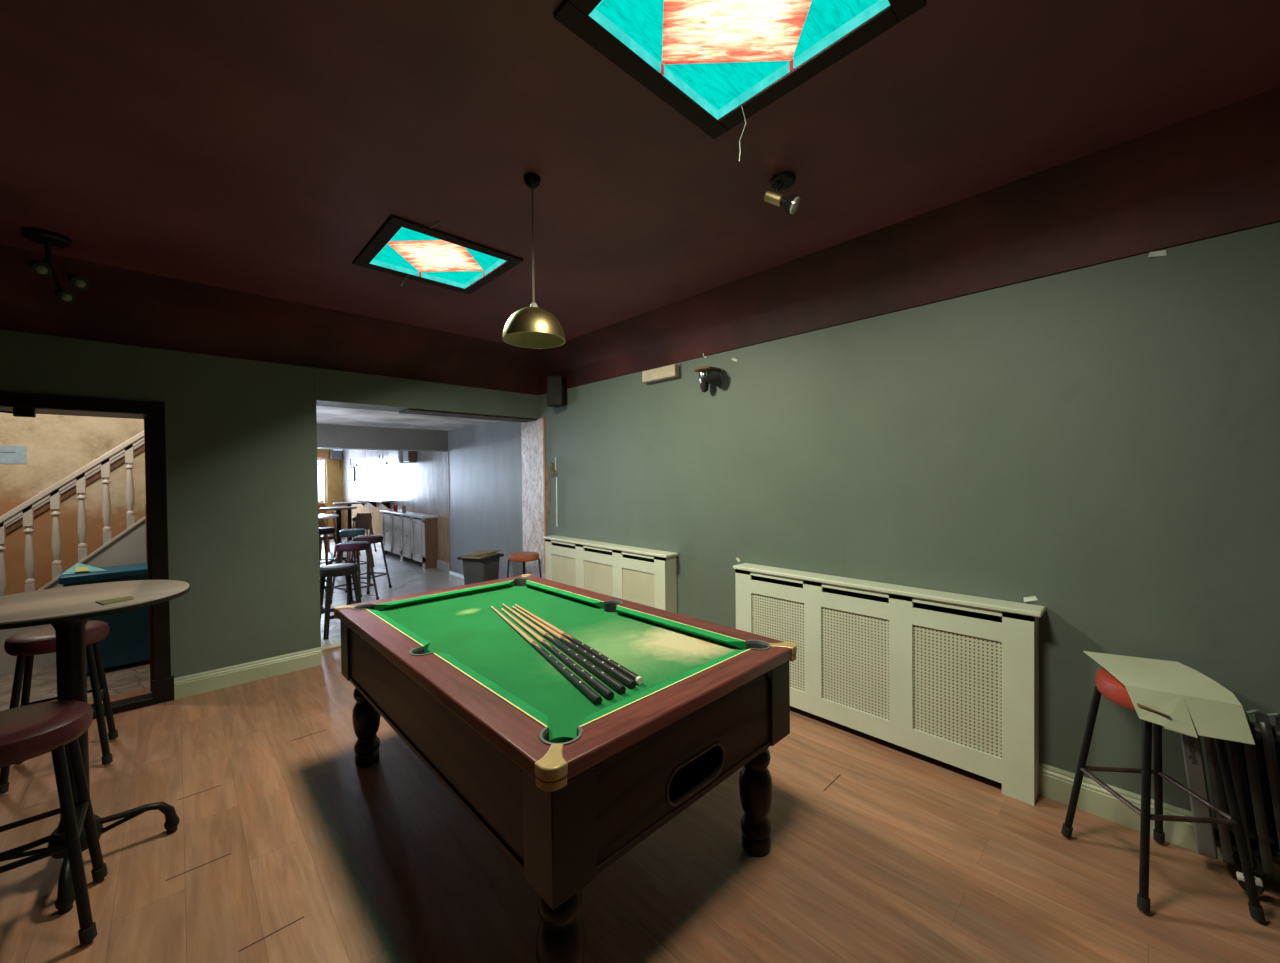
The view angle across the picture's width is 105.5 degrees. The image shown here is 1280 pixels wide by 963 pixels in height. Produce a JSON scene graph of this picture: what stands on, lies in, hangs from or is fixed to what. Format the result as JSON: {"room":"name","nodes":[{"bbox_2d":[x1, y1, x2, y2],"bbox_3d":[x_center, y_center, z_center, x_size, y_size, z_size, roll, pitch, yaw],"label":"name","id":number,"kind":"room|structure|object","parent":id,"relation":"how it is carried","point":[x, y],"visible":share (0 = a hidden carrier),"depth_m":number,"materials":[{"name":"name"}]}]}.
{"room":"games hall","nodes":[
{"label":"games hall","id":0,"kind":"room"},
{"bbox_2d":[0,412,145,594],"bbox_3d":[-5.997,-0.421,4.608,2.900,4.000,0.150,-1,1,-44],"label":"wall","id":1,"kind":"structure","parent":0,"point":[57,446],"depth_m":4.79,"materials":[{"name":"beige paint"}]},
{"bbox_2d":[0,445,26,463],"bbox_3d":[-5.913,-0.252,4.578,0.175,0.170,0.008,-1,1,-44],"label":"notice","id":2,"kind":"object","parent":1,"relation":"attached to","point":[8,454],"visible":1,"depth_m":4.58,"materials":[{"name":"white paper"}]},
{"bbox_2d":[6,441,144,533],"bbox_3d":[-5.505,-0.105,4.933,1.650,1.615,0.059,-1,1,-44],"label":"wall handrail","id":3,"kind":"object","parent":1,"relation":"attached to","point":[139,448],"visible":0.14,"depth_m":4.82,"materials":[{"name":"brown wood"}]},
{"bbox_2d":[0,330,538,677],"bbox_3d":[-3.321,0.135,3.796,5.632,2.850,0.380,-1,1,-44],"label":"wall","id":4,"kind":"structure","parent":0,"point":[241,434],"depth_m":3.74,"materials":[{"name":"green paint"}]},
{"bbox_2d":[0,391,174,718],"bbox_3d":[-3.892,0.511,3.238,1.113,2.125,0.420,-1,1,-44],"label":"door frame","id":5,"kind":"structure","parent":4,"relation":"in","point":[153,413],"depth_m":3.42,"materials":[{"name":"brown wood"}]},
{"bbox_2d":[0,408,35,417],"bbox_3d":[-3.972,-0.432,2.985,0.330,0.052,0.050,-1,1,-44],"label":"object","id":6,"kind":"structure","parent":5,"relation":"attached to","point":[17,412],"depth_m":3.05,"materials":[{"name":"black metal"}]},
{"bbox_2d":[174,647,321,698],"bbox_3d":[-3.026,1.483,3.803,0.913,0.148,0.022,-1,1,-44],"label":"baseboard","id":7,"kind":"structure","parent":4,"relation":"attached to","point":[198,683],"depth_m":3.76,"materials":[{"name":"beige wood"}]},
{"bbox_2d":[0,244,539,394],"bbox_3d":[-2.989,-1.117,3.417,5.632,0.346,0.620,-1,1,-44],"label":"cove","id":8,"kind":"object","parent":4,"relation":"attached to","point":[123,306],"visible":1,"depth_m":3.59,"materials":[{"name":"red paint"}]},
{"bbox_2d":[314,368,314,399],"bbox_3d":[-2.736,-0.820,4.088,0.006,0.270,0.003,-1,1,-44],"label":"trim","id":9,"kind":"structure","parent":4,"relation":"attached to","point":[314,368],"depth_m":4.09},
{"bbox_2d":[399,408,536,422],"bbox_3d":[-1.796,-0.702,5.234,1.412,0.020,0.280,-1,1,-44],"label":"trim","id":10,"kind":"structure","parent":4,"relation":"attached to","point":[406,411],"depth_m":5.12,"materials":[{"name":"grey paint"}]},
{"bbox_2d":[317,449,343,535],"bbox_3d":[-9.242,0.261,12.399,2.860,2.500,0.300,-1,1,-44],"label":"wall","id":11,"kind":"structure","parent":0,"point":[334,473],"depth_m":13.12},
{"bbox_2d":[317,452,328,502],"bbox_3d":[-8.807,-0.102,12.696,1.190,1.350,0.190,-1,1,-44],"label":"window","id":12,"kind":"structure","parent":11,"relation":"in","point":[320,455],"depth_m":13.02,"materials":[{"name":"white glass"}]},
{"bbox_2d":[330,449,342,467],"bbox_3d":[-8.174,-0.639,13.091,0.270,0.541,0.170,-1,1,-44],"label":"electrical box","id":13,"kind":"object","parent":11,"relation":"attached to","point":[335,454],"depth_m":13.04,"materials":[{"name":"grey plastic"}]},
{"bbox_2d":[342,449,448,562],"bbox_3d":[-5.488,0.193,10.681,0.200,2.600,8.170,-1,1,-44],"label":"wall","id":14,"kind":"structure","parent":0,"point":[421,486],"depth_m":9.87,"materials":[{"name":"grey paint"}]},
{"bbox_2d":[348,467,354,480],"bbox_3d":[-7.430,-0.190,12.538,0.032,0.360,0.560,-1,1,-44],"label":"framed picture","id":15,"kind":"object","parent":14,"relation":"attached to","point":[351,470],"visible":0.91,"depth_m":12.49},
{"bbox_2d":[348,469,353,479],"bbox_3d":[-7.441,-0.190,12.527,0.002,0.280,0.480,-1,1,-44],"label":"print","id":16,"kind":"object","parent":15,"relation":"attached to","point":[350,471],"depth_m":12.53},
{"bbox_2d":[351,498,392,508],"bbox_3d":[-6.110,0.498,11.035,0.219,0.195,2.400,-1,1,-44],"label":"wall shelf","id":17,"kind":"object","parent":14,"relation":"attached to","point":[386,503],"visible":0.98,"depth_m":10.82,"materials":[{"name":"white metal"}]},
{"bbox_2d":[378,454,387,464],"bbox_3d":[-5.504,-0.465,10.435,0.140,0.238,0.278,-1,1,-44],"label":"wall sconce","id":18,"kind":"object","parent":14,"relation":"attached to","point":[386,463],"visible":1,"depth_m":10.45,"materials":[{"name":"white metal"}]},
{"bbox_2d":[389,450,402,463],"bbox_3d":[-4.824,-0.511,9.702,0.166,0.300,0.660,-1,1,-44],"label":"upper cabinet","id":19,"kind":"object","parent":14,"relation":"attached to","point":[395,457],"visible":0.61,"depth_m":9.56,"materials":[{"name":"white"}]},
{"bbox_2d":[352,535,448,570],"bbox_3d":[-5.417,1.428,10.476,0.022,0.135,7.770,-1,1,-44],"label":"baseboard","id":20,"kind":"structure","parent":14,"relation":"attached to","point":[443,565],"depth_m":8.39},
{"bbox_2d":[403,451,415,462],"bbox_3d":[-4.358,-0.510,9.221,0.157,0.300,0.320,-1,1,-44],"label":"loudspeaker","id":21,"kind":"object","parent":14,"relation":"attached to","point":[408,456],"visible":0.6,"depth_m":9.12,"materials":[{"name":"brown wood"}]},
{"bbox_2d":[403,451,408,461],"bbox_3d":[-4.412,-0.509,9.169,0.007,0.260,0.280,-1,1,-44],"label":"grille","id":22,"kind":"object","parent":21,"relation":"attached to","point":[405,453],"depth_m":9.17,"materials":[{"name":"grey metal"}]},
{"bbox_2d":[316,406,498,430],"bbox_3d":[-3.050,-0.837,5.835,2.792,0.165,2.202,-1,1,-44],"label":"ceiling","id":23,"kind":"structure","parent":0,"point":[325,415],"depth_m":6.01,"materials":[{"name":"white paint"}]},
{"bbox_2d":[0,0,1279,349],"bbox_3d":[-0.840,-1.383,1.232,5.732,0.200,6.948,-1,1,-44],"label":"ceiling","id":24,"kind":"structure","parent":0,"point":[258,147],"depth_m":1.81,"materials":[{"name":"brown paint"}]},
{"bbox_2d":[21,227,89,303],"bbox_3d":[-3.152,-1.140,2.644,0.218,0.272,0.453,-1,1,-44],"label":"ceiling spotlight","id":25,"kind":"object","parent":24,"relation":"attached to","point":[49,239],"visible":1,"depth_m":2.55,"materials":[{"name":"black metal"}]},
{"bbox_2d":[353,215,523,294],"bbox_3d":[-1.192,-1.311,2.868,0.720,0.044,0.720,-1,1,-44],"label":"ceiling light","id":26,"kind":"object","parent":24,"relation":"attached to","point":[401,247],"visible":0.87,"depth_m":2.86,"materials":[{"name":"teal glass"}]},
{"bbox_2d":[374,227,499,283],"bbox_3d":[-1.192,-1.326,2.868,0.576,0.006,0.576,-1,1,-44],"label":"diffuser","id":27,"kind":"object","parent":26,"relation":"attached to","point":[410,251],"depth_m":2.89,"materials":[{"name":"teal glass"}]},
{"bbox_2d":[502,173,564,348],"bbox_3d":[-0.458,-0.952,2.086,0.264,0.693,0.264,-1,1,-44],"label":"pendant lamp","id":28,"kind":"object","parent":24,"relation":"hanging from","point":[533,326],"visible":1,"depth_m":2.05,"materials":[{"name":"gold metal"}]},
{"bbox_2d":[553,0,925,138],"bbox_3d":[0.269,-1.306,1.331,0.720,0.044,0.720,-1,1,-44],"label":"ceiling light","id":29,"kind":"object","parent":24,"relation":"attached to","point":[707,60],"visible":0.98,"depth_m":1.45,"materials":[{"name":"teal glass"}]},
{"bbox_2d":[596,0,878,109],"bbox_3d":[0.268,-1.321,1.331,0.576,0.006,0.576,-1,1,-44],"label":"diffuser","id":30,"kind":"object","parent":29,"relation":"attached to","point":[721,51],"depth_m":1.43,"materials":[{"name":"teal glass"}]},
{"bbox_2d":[739,106,745,160],"bbox_3d":[0.366,-1.232,1.725,0.022,0.120,0.111,-1,1,6],"label":"cord","id":31,"kind":"object","parent":29,"relation":"hanging from","point":[741,106],"visible":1,"depth_m":1.74,"materials":[{"name":"white plastic"}]},
{"bbox_2d":[764,172,800,215],"bbox_3d":[0.623,-1.223,2.099,0.114,0.174,0.152,-1,1,-44],"label":"ceiling spotlight","id":32,"kind":"object","parent":24,"relation":"attached to","point":[782,180],"visible":1,"depth_m":2.08,"materials":[{"name":"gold metal"}]},
{"bbox_2d":[0,537,1279,962],"bbox_3d":[-4.352,1.592,5.251,6.100,0.081,17.600,-1,1,-44],"label":"floor","id":33,"kind":"structure","parent":0,"point":[283,848],"depth_m":1.95,"materials":[{"name":"laminate"}]},
{"bbox_2d":[0,700,107,944],"bbox_3d":[-2.134,1.190,1.657,0.400,0.752,0.400,-1,1,-44],"label":"bar stool","id":34,"kind":"object","parent":33,"relation":"on","point":[27,732],"visible":1,"depth_m":1.65,"materials":[{"name":"red leather"}]},
{"bbox_2d":[0,621,117,794],"bbox_3d":[-3.202,1.188,2.691,0.400,0.752,0.400,-1,1,-44],"label":"bar stool","id":35,"kind":"object","parent":33,"relation":"on","point":[24,645],"visible":0.67,"depth_m":2.67,"materials":[{"name":"black metal"}]},
{"bbox_2d":[0,431,146,675],"bbox_3d":[-5.184,0.335,4.521,1.830,2.472,1.098,-1,1,-44],"label":"staircase","id":36,"kind":"structure","parent":33,"relation":"on","point":[128,547],"depth_m":4.24,"materials":[{"name":"paint"}]},
{"bbox_2d":[0,580,189,914],"bbox_3d":[-2.304,1.023,1.979,0.717,1.100,0.717,-1,1,-44],"label":"table","id":37,"kind":"object","parent":33,"relation":"on","point":[68,609],"visible":0.78,"depth_m":1.95,"materials":[{"name":"beige wood"}]},
{"bbox_2d":[95,596,133,604],"bbox_3d":[-2.063,0.468,1.920,0.097,0.003,0.097,0,1,30],"label":"mat","id":38,"kind":"object","parent":37,"relation":"on","point":[114,600],"visible":1,"depth_m":1.91,"materials":[{"name":"beige paper"}]},
{"bbox_2d":[58,563,149,671],"bbox_3d":[-4.468,1.153,4.130,0.419,0.830,0.570,0,1,43],"label":"recycling bin","id":39,"kind":"object","parent":33,"relation":"on","point":[127,640],"visible":0.34,"depth_m":4.05,"materials":[{"name":"plastic"}]},
{"bbox_2d":[61,563,106,574],"bbox_3d":[-4.563,0.701,4.009,0.250,0.070,0.222,-1,1,-44],"label":"packet","id":40,"kind":"object","parent":39,"relation":"on","point":[78,568],"visible":1,"depth_m":3.95,"materials":[{"name":"blue paper"}]},
{"bbox_2d":[318,503,329,551],"bbox_3d":[-6.834,0.999,10.645,0.437,1.025,0.396,0,1,12],"label":"bar chair","id":41,"kind":"object","parent":33,"relation":"on","point":[319,505],"visible":0.19,"depth_m":10.70,"materials":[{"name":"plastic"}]},
{"bbox_2d":[319,519,336,561],"bbox_3d":[-6.017,1.092,9.238,0.396,0.858,0.436,-1,1,-1],"label":"bar chair","id":42,"kind":"object","parent":33,"relation":"on","point":[322,523],"visible":0.34,"depth_m":9.09,"materials":[{"name":"red plastic"}]},
{"bbox_2d":[318,514,338,591],"bbox_3d":[-4.603,1.009,6.876,0.600,1.050,0.600,-1,1,-44],"label":"bar table","id":43,"kind":"object","parent":33,"relation":"on","point":[321,516],"visible":0.17,"depth_m":6.87,"materials":[{"name":"black metal"}]},
{"bbox_2d":[319,527,340,566],"bbox_3d":[-5.199,1.137,7.967,0.417,0.757,0.417,0,1,23],"label":"bar stool","id":44,"kind":"object","parent":33,"relation":"on","point":[322,530],"visible":0.59,"depth_m":7.94,"materials":[{"name":"brown metal"}]},
{"bbox_2d":[321,642,340,650],"bbox_3d":[-2.213,1.522,5.174,2.114,0.016,0.120,-1,1,-44],"label":"threshold","id":45,"kind":"object","parent":33,"relation":"on","point":[338,644],"depth_m":4.51,"materials":[{"name":"wood"}]},
{"bbox_2d":[320,506,356,564],"bbox_3d":[-5.456,0.992,8.827,0.580,1.050,0.580,-1,1,-44],"label":"bar table","id":46,"kind":"object","parent":33,"relation":"on","point":[338,509],"visible":0.66,"depth_m":8.79,"materials":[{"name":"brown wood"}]},
{"bbox_2d":[320,563,360,639],"bbox_3d":[-3.085,1.199,4.993,0.367,0.686,0.367,0,1,43],"label":"bar stool","id":47,"kind":"object","parent":33,"relation":"on","point":[340,569],"visible":0.78,"depth_m":4.91,"materials":[{"name":"grey wood"}]},
{"bbox_2d":[332,511,359,558],"bbox_3d":[-5.829,1.050,9.655,0.436,0.926,0.396,-1,1,-22],"label":"bar chair","id":48,"kind":"object","parent":33,"relation":"on","point":[334,512],"visible":0.27,"depth_m":9.45,"materials":[{"name":"brown wood"}]},
{"bbox_2d":[333,502,364,540],"bbox_3d":[-6.306,0.979,10.572,0.600,1.050,0.600,-1,1,-44],"label":"bar table","id":49,"kind":"object","parent":33,"relation":"on","point":[349,511],"visible":0.51,"depth_m":10.54,"materials":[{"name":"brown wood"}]},
{"bbox_2d":[331,541,378,604],"bbox_3d":[-3.594,1.145,6.112,0.417,0.757,0.417,0,1,29],"label":"bar stool","id":50,"kind":"object","parent":33,"relation":"on","point":[357,546],"visible":0.83,"depth_m":6.05,"materials":[{"name":"leather"}]},
{"bbox_2d":[338,529,371,579],"bbox_3d":[-4.567,1.136,7.740,0.393,0.752,0.393,0,1,35],"label":"bar stool","id":51,"kind":"object","parent":33,"relation":"on","point":[346,532],"visible":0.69,"depth_m":7.62,"materials":[{"name":"teal leather"}]},
{"bbox_2d":[340,513,374,566],"bbox_3d":[-4.924,1.042,8.453,0.396,0.956,0.437,-1,1,8],"label":"bar chair","id":52,"kind":"object","parent":33,"relation":"on","point":[363,520],"visible":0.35,"depth_m":8.62,"materials":[{"name":"wood"}]},
{"bbox_2d":[350,516,376,551],"bbox_3d":[-5.873,1.114,10.295,0.417,0.757,0.417,0,1,41],"label":"bar stool","id":53,"kind":"object","parent":33,"relation":"on","point":[353,518],"visible":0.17,"depth_m":10.28,"materials":[{"name":"brown metal"}]},
{"bbox_2d":[345,535,391,594],"bbox_3d":[-3.777,1.138,6.766,0.417,0.757,0.417,0,1,18],"label":"bar stool","id":54,"kind":"object","parent":33,"relation":"on","point":[372,539],"visible":0.81,"depth_m":6.69,"materials":[{"name":"brown metal"}]},
{"bbox_2d":[380,510,437,568],"bbox_3d":[-4.437,1.048,9.267,0.259,0.905,2.390,-1,1,-44],"label":"bar cabinet","id":55,"kind":"object","parent":33,"relation":"on","point":[412,537],"visible":0.94,"depth_m":8.80,"materials":[{"name":"white wood"}]},
{"bbox_2d":[393,505,397,511],"bbox_3d":[-4.861,0.534,9.670,0.080,0.120,0.080,-1,1,-44],"label":"cup","id":56,"kind":"object","parent":55,"relation":"on","point":[395,507],"visible":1,"depth_m":9.64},
{"bbox_2d":[457,554,503,584],"bbox_3d":[-1.875,1.196,5.761,0.380,0.645,0.380,0,1,21],"label":"waste bin","id":57,"kind":"object","parent":33,"relation":"on","point":[487,568],"visible":0.53,"depth_m":5.64,"materials":[{"name":"grey plastic"}]},
{"bbox_2d":[461,553,499,558],"bbox_3d":[-1.873,0.867,5.721,0.260,0.012,0.380,0,1,18],"label":"flat box","id":58,"kind":"object","parent":57,"relation":"on","point":[472,557],"visible":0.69,"depth_m":5.60,"materials":[{"name":"brown cardboard"}]},
{"bbox_2d":[465,550,495,555],"bbox_3d":[-1.878,0.852,5.799,0.260,0.012,0.380,-1,1,6],"label":"flat box","id":59,"kind":"object","parent":58,"relation":"on","point":[478,551],"visible":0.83,"depth_m":5.73,"materials":[{"name":"brown cardboard"}]},
{"bbox_2d":[474,550,500,554],"bbox_3d":[-1.802,0.838,5.747,0.080,0.012,0.360,0,1,26],"label":"flat box","id":60,"kind":"object","parent":59,"relation":"on","point":[491,551],"visible":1,"depth_m":5.71,"materials":[{"name":"brown cardboard"}]},
{"bbox_2d":[507,551,540,577],"bbox_3d":[-1.286,1.151,5.411,0.333,0.711,0.333,0,1,29],"label":"bar stool","id":61,"kind":"object","parent":33,"relation":"on","point":[526,556],"visible":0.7,"depth_m":5.32,"materials":[{"name":"orange leather"}]},
{"bbox_2d":[334,574,796,962],"bbox_3d":[-0.516,1.117,2.370,1.238,0.863,2.138,-1,1,-44],"label":"pool table","id":62,"kind":"object","parent":33,"relation":"on","point":[566,784],"visible":0.99,"depth_m":1.72,"materials":[{"name":"brown wood"}]},
{"bbox_2d":[366,609,429,652],"bbox_3d":[-1.190,0.714,2.370,0.045,0.036,0.835,-1,1,-44],"label":"cushion","id":63,"kind":"object","parent":62,"relation":"on","point":[423,645],"depth_m":2.27,"materials":[{"name":"green fabric"}]},
{"bbox_2d":[375,580,513,610],"bbox_3d":[-1.166,0.705,3.031,0.874,0.036,0.045,-1,1,-44],"label":"cushion","id":64,"kind":"object","parent":62,"relation":"on","point":[394,605],"depth_m":2.99,"materials":[{"name":"green fabric"}]},
{"bbox_2d":[433,653,548,726],"bbox_3d":[-0.537,0.716,1.696,0.045,0.036,0.835,-1,1,-44],"label":"cushion","id":65,"kind":"object","parent":62,"relation":"on","point":[536,717],"depth_m":1.62,"materials":[{"name":"green fabric"}]},
{"bbox_2d":[491,606,601,704],"bbox_3d":[-0.494,0.718,2.191,0.028,0.029,1.393,-1,1,-31],"label":"pool cue","id":66,"kind":"object","parent":62,"relation":"on","point":[590,693],"visible":1,"depth_m":1.85,"materials":[{"name":"wood"}]},
{"bbox_2d":[501,608,613,698],"bbox_3d":[-0.437,0.717,2.185,0.028,0.029,1.300,-1,1,-32],"label":"pool cue","id":67,"kind":"object","parent":62,"relation":"on","point":[590,679],"visible":1,"depth_m":1.88,"materials":[{"name":"wood"}]},
{"bbox_2d":[502,604,625,693],"bbox_3d":[-0.429,0.716,2.253,0.028,0.029,1.381,-1,1,-32],"label":"pool cue","id":68,"kind":"object","parent":62,"relation":"on","point":[605,677],"visible":1,"depth_m":1.94,"materials":[{"name":"wood"}]},
{"bbox_2d":[526,580,603,607],"bbox_3d":[-0.504,0.698,3.034,0.045,0.036,0.835,-1,1,-44],"label":"cushion","id":69,"kind":"object","parent":62,"relation":"on","point":[582,600],"depth_m":2.99,"materials":[{"name":"green fabric"}]},
{"bbox_2d":[512,606,635,687],"bbox_3d":[-0.375,0.714,2.246,0.028,0.029,1.279,-1,1,-33],"label":"pool cue","id":70,"kind":"object","parent":62,"relation":"on","point":[623,678],"visible":1,"depth_m":1.96,"materials":[{"name":"wood"}]},
{"bbox_2d":[515,604,642,684],"bbox_3d":[-0.359,0.714,2.280,0.028,0.029,1.296,-1,1,-34],"label":"pool cue","id":71,"kind":"object","parent":62,"relation":"on","point":[638,679],"visible":1,"depth_m":2.01,"materials":[{"name":"brown wood"}]},
{"bbox_2d":[580,649,750,726],"bbox_3d":[0.125,0.708,1.698,0.874,0.036,0.045,-1,1,-44],"label":"cushion","id":72,"kind":"object","parent":62,"relation":"on","point":[614,709],"depth_m":1.62,"materials":[{"name":"green fabric"}]},
{"bbox_2d":[616,605,745,648],"bbox_3d":[0.149,0.699,2.360,0.045,0.036,0.835,-1,1,-44],"label":"cushion","id":73,"kind":"object","parent":62,"relation":"on","point":[713,638],"depth_m":2.30,"materials":[{"name":"green fabric"}]},
{"bbox_2d":[543,535,677,612],"bbox_3d":[-0.359,1.057,4.681,0.155,0.920,1.830,-1,1,-44],"label":"radiator cover","id":74,"kind":"object","parent":33,"relation":"on","point":[644,576],"visible":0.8,"depth_m":4.45,"materials":[{"name":"paint"}]},
{"bbox_2d":[552,554,575,586],"bbox_3d":[-0.787,1.059,5.058,0.006,0.573,0.439,-1,1,-44],"label":"grille","id":75,"kind":"object","parent":74,"relation":"attached to","point":[563,565],"depth_m":5.04,"materials":[{"name":"beige wood"}]},
{"bbox_2d":[584,560,612,596],"bbox_3d":[-0.393,1.060,4.646,0.006,0.573,0.439,-1,1,-44],"label":"grille","id":76,"kind":"object","parent":74,"relation":"attached to","point":[598,574],"depth_m":4.63,"materials":[{"name":"beige wood"}]},
{"bbox_2d":[543,535,677,557],"bbox_3d":[-0.364,0.609,4.675,0.155,0.025,1.830,-1,1,-44],"label":"shelf","id":77,"kind":"object","parent":74,"relation":"attached to","point":[615,548],"depth_m":4.50,"materials":[{"name":"paint"}]},
{"bbox_2d":[623,568,654,607],"bbox_3d":[-0.010,1.062,4.244,0.006,0.573,0.409,-1,1,-44],"label":"grille","id":78,"kind":"object","parent":74,"relation":"attached to","point":[638,583],"depth_m":4.23,"materials":[{"name":"beige wood"}]},
{"bbox_2d":[733,563,1045,805],"bbox_3d":[1.318,1.062,2.924,0.155,0.920,1.718,-1,1,-44],"label":"radiator cover","id":79,"kind":"object","parent":33,"relation":"on","point":[947,677],"visible":0.88,"depth_m":2.66,"materials":[{"name":"paint"}]},
{"bbox_2d":[752,593,804,691],"bbox_3d":[0.925,1.064,3.264,0.006,0.573,0.396,-1,1,-44],"label":"grille","id":80,"kind":"object","parent":79,"relation":"attached to","point":[778,617],"depth_m":3.22,"materials":[{"name":"wood"}]},
{"bbox_2d":[822,607,888,719],"bbox_3d":[1.276,1.065,2.897,0.006,0.573,0.398,-1,1,-44],"label":"grille","id":81,"kind":"object","parent":79,"relation":"attached to","point":[855,643],"depth_m":2.89,"materials":[{"name":"metal"}]},
{"bbox_2d":[733,563,1045,616],"bbox_3d":[1.313,0.614,2.918,0.155,0.025,1.718,-1,1,-44],"label":"shelf","id":82,"kind":"object","parent":79,"relation":"attached to","point":[988,605],"depth_m":2.71,"materials":[{"name":"paint"}]},
{"bbox_2d":[913,625,1001,757],"bbox_3d":[1.634,1.067,2.522,0.006,0.573,0.396,-1,1,-44],"label":"grille","id":83,"kind":"object","parent":79,"relation":"attached to","point":[957,674],"depth_m":2.51,"materials":[{"name":"metal"}]},
{"bbox_2d":[1061,668,1265,921],"bbox_3d":[1.980,1.140,1.880,0.393,0.757,0.393,-1,1,6],"label":"bar stool","id":84,"kind":"object","parent":33,"relation":"on","point":[1110,687],"visible":0.57,"depth_m":1.77,"materials":[{"name":"red wood"}]},
{"bbox_2d":[1083,651,1254,744],"bbox_3d":[1.993,0.812,1.866,0.325,0.133,0.436,0,1,26],"label":"sheet","id":85,"kind":"object","parent":84,"relation":"on","point":[1160,692],"visible":1,"depth_m":1.74,"materials":[{"name":"white paper"}]},
{"bbox_2d":[1180,710,1279,894],"bbox_3d":[2.365,1.172,1.756,0.182,0.668,0.575,-1,1,-44],"label":"heater","id":86,"kind":"object","parent":33,"relation":"on","point":[1208,838],"visible":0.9,"depth_m":1.82,"materials":[{"name":"metal"}]},
{"bbox_2d":[448,222,1279,837],"bbox_3d":[0.411,0.090,4.145,0.250,2.850,9.430,-1,1,-44],"label":"wall","id":87,"kind":"structure","parent":0,"point":[1099,443],"depth_m":2.43,"materials":[{"name":"green paint"}]},
{"bbox_2d":[448,459,449,570],"bbox_3d":[-2.925,0.518,7.489,0.034,1.978,0.022,-1,1,-44],"label":"trim","id":88,"kind":"structure","parent":87,"relation":"attached to","point":[448,459],"depth_m":7.47,"materials":[{"name":"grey wood"}]},
{"bbox_2d":[449,571,463,584],"bbox_3d":[-2.203,1.442,6.720,0.022,0.135,2.102,-1,1,-44],"label":"baseboard","id":89,"kind":"structure","parent":87,"relation":"attached to","point":[453,576],"depth_m":7.27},
{"bbox_2d":[543,418,546,578],"bbox_3d":[-1.077,0.396,5.522,0.012,2.235,0.030,-1,1,-44],"label":"trim","id":90,"kind":"structure","parent":87,"relation":"attached to","point":[544,457],"depth_m":5.51,"materials":[{"name":"orange wood"}]},
{"bbox_2d":[545,458,549,526],"bbox_3d":[-1.035,0.123,5.478,0.005,0.780,0.090,-1,1,-44],"label":"plaster patch","id":91,"kind":"object","parent":87,"relation":"attached to","point":[547,474],"visible":1,"depth_m":5.48,"materials":[{"name":"paint"}]},
{"bbox_2d":[549,462,556,476],"bbox_3d":[-0.964,-0.130,5.373,0.033,0.167,0.141,-1,1,-44],"label":"wire tangle","id":92,"kind":"object","parent":87,"relation":"attached to","point":[551,465],"visible":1,"depth_m":5.37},
{"bbox_2d":[547,376,564,407],"bbox_3d":[-0.885,-0.946,5.134,0.188,0.300,0.230,-1,1,-13],"label":"loudspeaker","id":93,"kind":"object","parent":87,"relation":"attached to","point":[555,384],"visible":1,"depth_m":5.04,"materials":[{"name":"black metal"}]},
{"bbox_2d":[548,378,557,402],"bbox_3d":[-0.882,-0.945,5.037,0.134,0.260,0.006,-1,1,1],"label":"grille","id":94,"kind":"object","parent":93,"relation":"attached to","point":[552,382],"depth_m":5.04,"materials":[{"name":"black plastic"}]},
{"bbox_2d":[556,477,557,526],"bbox_3d":[-0.912,0.228,5.345,0.013,0.548,0.021,-1,1,-44],"label":"cable trunking","id":95,"kind":"object","parent":87,"relation":"attached to","point":[556,477],"visible":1,"depth_m":5.34,"materials":[{"name":"white plastic"}]},
{"bbox_2d":[642,364,680,384],"bbox_3d":[0.175,-0.911,4.132,0.075,0.117,0.400,-1,1,-44],"label":"emergency light","id":96,"kind":"object","parent":87,"relation":"attached to","point":[670,372],"visible":1,"depth_m":4.08,"materials":[{"name":"beige plastic"}]},
{"bbox_2d":[693,366,721,391],"bbox_3d":[0.523,-0.772,3.692,0.184,0.173,0.209,-1,1,-44],"label":"wall spotlight","id":97,"kind":"object","parent":87,"relation":"attached to","point":[708,375],"visible":1,"depth_m":3.66,"materials":[{"name":"black metal"}]},
{"bbox_2d":[539,86,1279,394],"bbox_3d":[1.068,-1.155,2.984,0.360,0.346,6.848,-1,1,-44],"label":"cove","id":98,"kind":"object","parent":87,"relation":"attached to","point":[1216,172],"visible":0.97,"depth_m":2.36,"materials":[{"name":"red paint"}]},
{"bbox_2d":[1024,596,1037,601],"bbox_3d":[1.917,0.577,2.388,0.055,0.036,0.008,0,1,41],"label":"paper scrap","id":99,"kind":"object","parent":87,"relation":"attached to","point":[1032,598],"visible":1,"depth_m":2.39,"materials":[{"name":"white paper"}]},
{"bbox_2d":[1148,250,1165,256],"bbox_3d":[2.192,-0.965,2.064,0.056,0.030,0.006,0,1,36],"label":"paper scrap","id":100,"kind":"object","parent":87,"relation":"attached to","point":[1163,252],"visible":1,"depth_m":2.06,"materials":[{"name":"white paper"}]},
{"bbox_2d":[1038,762,1279,881],"bbox_3d":[1.356,1.445,2.991,0.022,0.150,6.450,-1,1,-44],"label":"baseboard","id":101,"kind":"structure","parent":87,"relation":"attached to","point":[1054,783],"depth_m":2.17,"materials":[{"name":"beige wood"}]},
{"bbox_3d":[-6.535,-0.967,9.678,3.060,0.130,8.170,-1,1,-44],"label":"ceiling","id":102,"kind":"structure","parent":0,"visible":0},
{"bbox_2d":[317,424,447,451],"bbox_3d":[-3.894,-0.677,6.773,2.860,0.452,0.320,-1,1,-44],"label":"beam","id":103,"kind":"structure","parent":102,"relation":"attached to","point":[329,436],"depth_m":6.81,"materials":[{"name":"grey paint"}]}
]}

